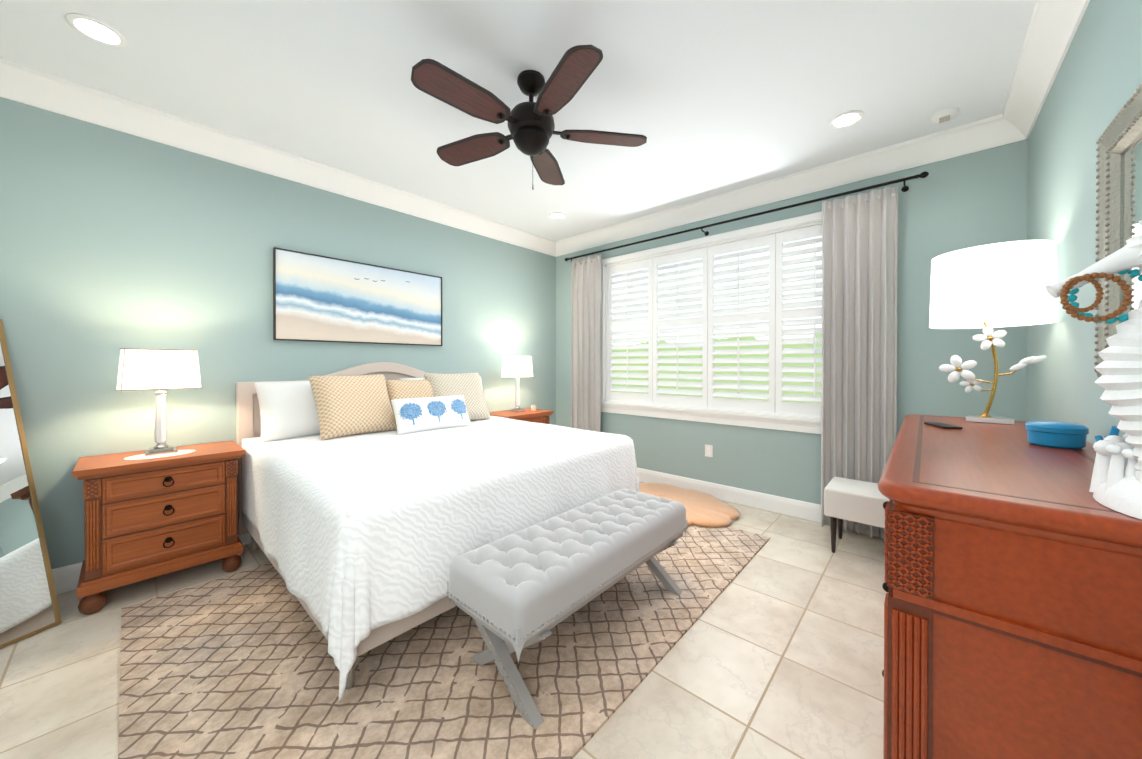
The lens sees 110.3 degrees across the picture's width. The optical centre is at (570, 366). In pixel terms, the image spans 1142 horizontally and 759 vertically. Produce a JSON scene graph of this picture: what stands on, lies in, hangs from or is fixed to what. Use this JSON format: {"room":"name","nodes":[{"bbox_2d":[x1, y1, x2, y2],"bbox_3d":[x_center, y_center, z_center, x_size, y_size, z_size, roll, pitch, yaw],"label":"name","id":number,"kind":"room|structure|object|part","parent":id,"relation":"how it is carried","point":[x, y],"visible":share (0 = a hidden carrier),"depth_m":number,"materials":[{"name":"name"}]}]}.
{"room":"bedroom","nodes":[
{"label":"bedroom","id":0,"kind":"room"},
{"bbox_2d":[0,97,555,568],"bbox_3d":[-1.873,-0.154,3.510,0.150,2.870,5.144,0,0,42],"label":"wall","id":1,"kind":"structure","parent":0,"point":[112,241],"depth_m":2.59,"materials":[{"name":"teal paint"}]},
{"bbox_2d":[51,533,250,594],"bbox_3d":[-1.811,1.208,3.463,0.016,0.144,4.844,0,0,42],"label":"baseboard","id":2,"kind":"structure","parent":1,"relation":"attached to","point":[65,578],"depth_m":2.27,"materials":[{"name":"white"}]},
{"bbox_2d":[0,58,556,256],"bbox_3d":[-1.772,-1.511,3.412,0.122,0.154,4.844,0,0,42],"label":"crown molding","id":3,"kind":"structure","parent":1,"relation":"attached to","point":[20,83],"depth_m":2.72,"materials":[{"name":"white"}]},
{"bbox_2d":[273,247,441,345],"bbox_3d":[-1.765,-0.544,3.489,0.036,0.690,1.380,0,0,42],"label":"framed picture","id":4,"kind":"object","parent":1,"relation":"attached to","point":[318,298],"visible":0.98,"depth_m":3.37,"materials":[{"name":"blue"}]},
{"bbox_2d":[0,481,887,758],"bbox_3d":[-0.279,1.339,2.092,4.431,0.100,5.144,0,0,42],"label":"floor","id":5,"kind":"structure","parent":0,"point":[776,651],"depth_m":1.68,"materials":[{"name":"tile"}]},
{"bbox_2d":[0,319,61,648],"bbox_3d":[-2.872,0.525,1.706,0.495,1.538,0.700,0,0,14],"label":"leaning mirror","id":6,"kind":"object","parent":5,"relation":"on","point":[29,606],"visible":1,"depth_m":1.97,"materials":[{"name":"gold metal"}]},
{"bbox_2d":[72,440,244,614],"bbox_3d":[-2.446,0.907,2.402,0.460,0.759,0.680,0,0,42],"label":"nightstand","id":7,"kind":"object","parent":5,"relation":"on","point":[144,519],"visible":1,"depth_m":2.24,"materials":[{"name":"brown wood"}]},
{"bbox_2d":[124,450,195,459],"bbox_3d":[-2.438,0.526,2.366,0.216,0.002,0.300,0,0,42],"label":"doily","id":8,"kind":"object","parent":7,"relation":"on","point":[142,456],"visible":0.75,"depth_m":2.31,"materials":[{"name":"white fabric"}]},
{"bbox_2d":[116,348,201,456],"bbox_3d":[-2.460,0.211,2.385,0.217,0.624,0.357,0,0,42],"label":"light","id":9,"kind":"object","parent":8,"relation":"on","point":[159,370],"visible":1,"depth_m":2.33,"materials":[{"name":"white fabric"}]},
{"bbox_2d":[118,525,769,758],"bbox_3d":[-0.449,1.280,2.523,2.300,0.011,3.200,0,0,42],"label":"area rug","id":10,"kind":"object","parent":5,"relation":"on","point":[240,665],"visible":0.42,"depth_m":1.65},
{"bbox_2d":[236,362,639,701],"bbox_3d":[-0.922,0.620,2.863,2.130,1.301,2.088,0,0,42],"label":"bed","id":11,"kind":"object","parent":10,"relation":"on","point":[374,499],"visible":0.94,"depth_m":2.09,"materials":[{"name":"fabric"}]},
{"bbox_3d":[-1.684,0.573,3.544,0.085,1.215,2.000,0,0,42],"label":"headboard","id":12,"kind":"part","parent":11,"relation":"part of","materials":[{"name":"wood"}]},
{"bbox_2d":[447,489,687,728],"bbox_3d":[0.080,1.026,1.974,0.468,0.500,1.298,0,0,42],"label":"bench","id":13,"kind":"object","parent":10,"relation":"on","point":[518,591],"visible":1,"depth_m":1.63,"materials":[{"name":"fabric"}]},
{"bbox_2d":[639,482,739,527],"bbox_3d":[0.854,1.241,3.679,1.308,0.051,0.915,0,0,42],"label":"rug","id":14,"kind":"object","parent":10,"relation":"on","point":[703,509],"visible":0.56,"depth_m":3.50,"materials":[{"name":"brown fur"}]},
{"bbox_2d":[489,408,553,423],"bbox_3d":[-0.598,0.894,4.466,0.460,0.759,0.680,0,0,42],"label":"nightstand","id":15,"kind":"object","parent":5,"relation":"on","point":[538,416],"visible":0.15,"depth_m":4.40,"materials":[{"name":"brown wood"}]},
{"bbox_2d":[501,356,532,411],"bbox_3d":[-0.600,0.198,4.463,0.217,0.624,0.357,0,0,42],"label":"light","id":16,"kind":"object","parent":15,"relation":"on","point":[517,367],"visible":1,"depth_m":4.38,"materials":[{"name":"white fabric"}]},
{"bbox_2d":[824,477,888,552],"bbox_3d":[2.085,1.060,2.670,0.600,0.448,0.390,0,0,42],"label":"ottoman","id":17,"kind":"object","parent":5,"relation":"on","point":[859,501],"visible":0.42,"depth_m":2.65,"materials":[{"name":"fabric"}]},
{"bbox_2d":[878,414,1141,758],"bbox_3d":[1.610,0.791,1.536,0.571,0.999,1.900,0,0,42],"label":"dresser","id":18,"kind":"object","parent":5,"relation":"on","point":[1012,585],"visible":0.98,"depth_m":0.91,"materials":[{"name":"brown wood"}]},
{"bbox_2d":[924,422,962,428],"bbox_3d":[1.780,0.284,1.905,0.072,0.009,0.150,0,0,13],"label":"phone","id":19,"kind":"object","parent":18,"relation":"on","point":[942,425],"visible":1,"depth_m":1.87,"materials":[{"name":"black plastic"}]},
{"bbox_2d":[929,240,1058,423],"bbox_3d":[2.154,-0.148,2.050,0.456,0.869,0.456,0,0,42],"label":"light","id":20,"kind":"object","parent":18,"relation":"on","point":[987,288],"visible":1,"depth_m":1.93,"materials":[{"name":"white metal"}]},
{"bbox_2d":[1025,421,1088,448],"bbox_3d":[1.773,0.247,1.454,0.148,0.088,0.148,0,0,42],"label":"box","id":21,"kind":"object","parent":18,"relation":"on","point":[1062,435],"visible":1,"depth_m":1.41,"materials":[{"name":"blue ceramic"}]},
{"bbox_2d":[1045,220,1141,519],"bbox_3d":[1.177,-0.003,0.848,0.231,0.595,0.285,0,0,42],"label":"sculpture","id":22,"kind":"object","parent":18,"relation":"on","point":[1116,482],"visible":1,"depth_m":0.81,"materials":[{"name":"white ceramic"}]},
{"bbox_2d":[0,0,1035,240],"bbox_3d":[-0.279,-1.631,2.074,4.431,0.100,5.144,0,0,42],"label":"ceiling","id":23,"kind":"structure","parent":0,"point":[708,98],"depth_m":2.18,"materials":[{"name":"white paint"}]},
{"bbox_2d":[65,13,126,46],"bbox_3d":[-2.227,-1.575,1.870,0.188,0.008,0.188,0,0,42],"label":"recessed light","id":24,"kind":"object","parent":23,"relation":"in","point":[96,30],"visible":1,"depth_m":1.86,"materials":[{"name":"white plastic"}]},
{"bbox_2d":[411,45,646,189],"bbox_3d":[-0.256,-1.286,2.168,1.267,0.589,1.238,0,0,42],"label":"fan","id":25,"kind":"object","parent":23,"relation":"hanging from","point":[531,126],"visible":1,"depth_m":2.07,"materials":[{"name":"brown wood"}]},
{"bbox_2d":[548,212,565,218],"bbox_3d":[-0.147,-1.589,4.209,0.188,0.008,0.188,0,0,42],"label":"recessed light","id":26,"kind":"object","parent":23,"relation":"in","point":[556,215],"visible":1,"depth_m":4.20,"materials":[{"name":"white plastic"}]},
{"bbox_2d":[829,110,863,128],"bbox_3d":[1.765,-1.579,2.551,0.188,0.008,0.188,0,0,42],"label":"recessed light","id":27,"kind":"object","parent":23,"relation":"in","point":[845,119],"visible":1,"depth_m":2.55,"materials":[{"name":"white plastic"}]},
{"bbox_2d":[930,107,958,123],"bbox_3d":[2.342,-1.565,2.491,0.132,0.035,0.132,0,0,42],"label":"smoke detector","id":28,"kind":"object","parent":23,"relation":"attached to","point":[945,115],"visible":1,"depth_m":2.47,"materials":[{"name":"white plastic"}]},
{"bbox_2d":[556,139,1027,504],"bbox_3d":[1.387,-0.157,3.943,4.131,2.870,0.150,0,0,42],"label":"wall","id":29,"kind":"structure","parent":0,"point":[978,198],"depth_m":2.89,"materials":[{"name":"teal paint"}]},
{"bbox_2d":[705,445,712,456],"bbox_3d":[1.345,0.829,3.881,0.075,0.115,0.008,0,0,42],"label":"electrical outlet plate","id":30,"kind":"object","parent":29,"relation":"attached to","point":[708,450],"visible":1,"depth_m":3.87,"materials":[{"name":"white plastic"}]},
{"bbox_2d":[601,211,821,433],"bbox_3d":[1.347,-0.355,3.914,2.680,1.812,0.145,0,0,42],"label":"window shutters","id":31,"kind":"object","parent":29,"relation":"attached to","point":[775,412],"visible":0.85,"depth_m":3.82,"materials":[{"name":"white wood"}]},
{"bbox_2d":[637,468,820,522],"bbox_3d":[1.329,1.205,3.892,4.080,0.144,0.016,0,0,42],"label":"baseboard","id":32,"kind":"structure","parent":29,"relation":"attached to","point":[777,504],"depth_m":3.66,"materials":[{"name":"white"}]},
{"bbox_2d":[565,171,928,260],"bbox_3d":[1.220,-1.312,3.893,3.400,0.074,0.136,0,0,42],"label":"curtain rod","id":33,"kind":"object","parent":29,"relation":"attached to","point":[924,174],"visible":0.92,"depth_m":3.34,"materials":[{"name":"black metal"}]},
{"bbox_2d":[571,254,601,431],"bbox_3d":[0.176,-0.027,4.764,0.434,2.551,0.101,0,0,42],"label":"curtain","id":34,"kind":"object","parent":33,"relation":"hanging from","point":[586,291],"visible":0.79,"depth_m":4.76,"materials":[{"name":"fabric"}]},
{"bbox_2d":[821,185,897,540],"bbox_3d":[2.154,-0.017,2.993,0.464,2.551,0.101,0,0,42],"label":"curtain","id":35,"kind":"object","parent":33,"relation":"hanging from","point":[859,332],"visible":0.81,"depth_m":2.98,"materials":[{"name":"fabric"}]},
{"bbox_2d":[556,114,999,255],"bbox_3d":[1.292,-1.513,3.837,3.840,0.154,0.122,0,0,42],"label":"crown molding","id":36,"kind":"structure","parent":29,"relation":"attached to","point":[979,135],"depth_m":3.23,"materials":[{"name":"white"}]},
{"bbox_2d":[1026,0,1141,444],"bbox_3d":[1.316,-0.137,0.655,0.150,2.870,5.144,0,0,42],"label":"wall","id":37,"kind":"structure","parent":0,"point":[1096,82],"depth_m":1.68,"materials":[{"name":"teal paint"}]},
{"bbox_2d":[996,0,1089,146],"bbox_3d":[1.215,-1.495,0.738,0.122,0.154,4.844,0,0,42],"label":"crown molding","id":38,"kind":"structure","parent":37,"relation":"attached to","point":[1052,28],"depth_m":1.96,"materials":[{"name":"white"}]},
{"bbox_2d":[1094,82,1141,376],"bbox_3d":[1.377,-0.364,0.873,0.050,0.820,1.250,0,0,42],"label":"dresser mirror","id":39,"kind":"object","parent":37,"relation":"attached to","point":[1119,182],"visible":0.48,"depth_m":1.25,"materials":[{"name":"silver metal"}]},
{"label":"outside","id":40,"kind":"structure","parent":0,"visible":0},
{"bbox_2d":[612,236,821,403],"bbox_3d":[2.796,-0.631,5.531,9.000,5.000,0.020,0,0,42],"label":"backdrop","id":41,"kind":"structure","parent":40,"point":[740,305],"depth_m":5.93,"materials":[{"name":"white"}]}
]}

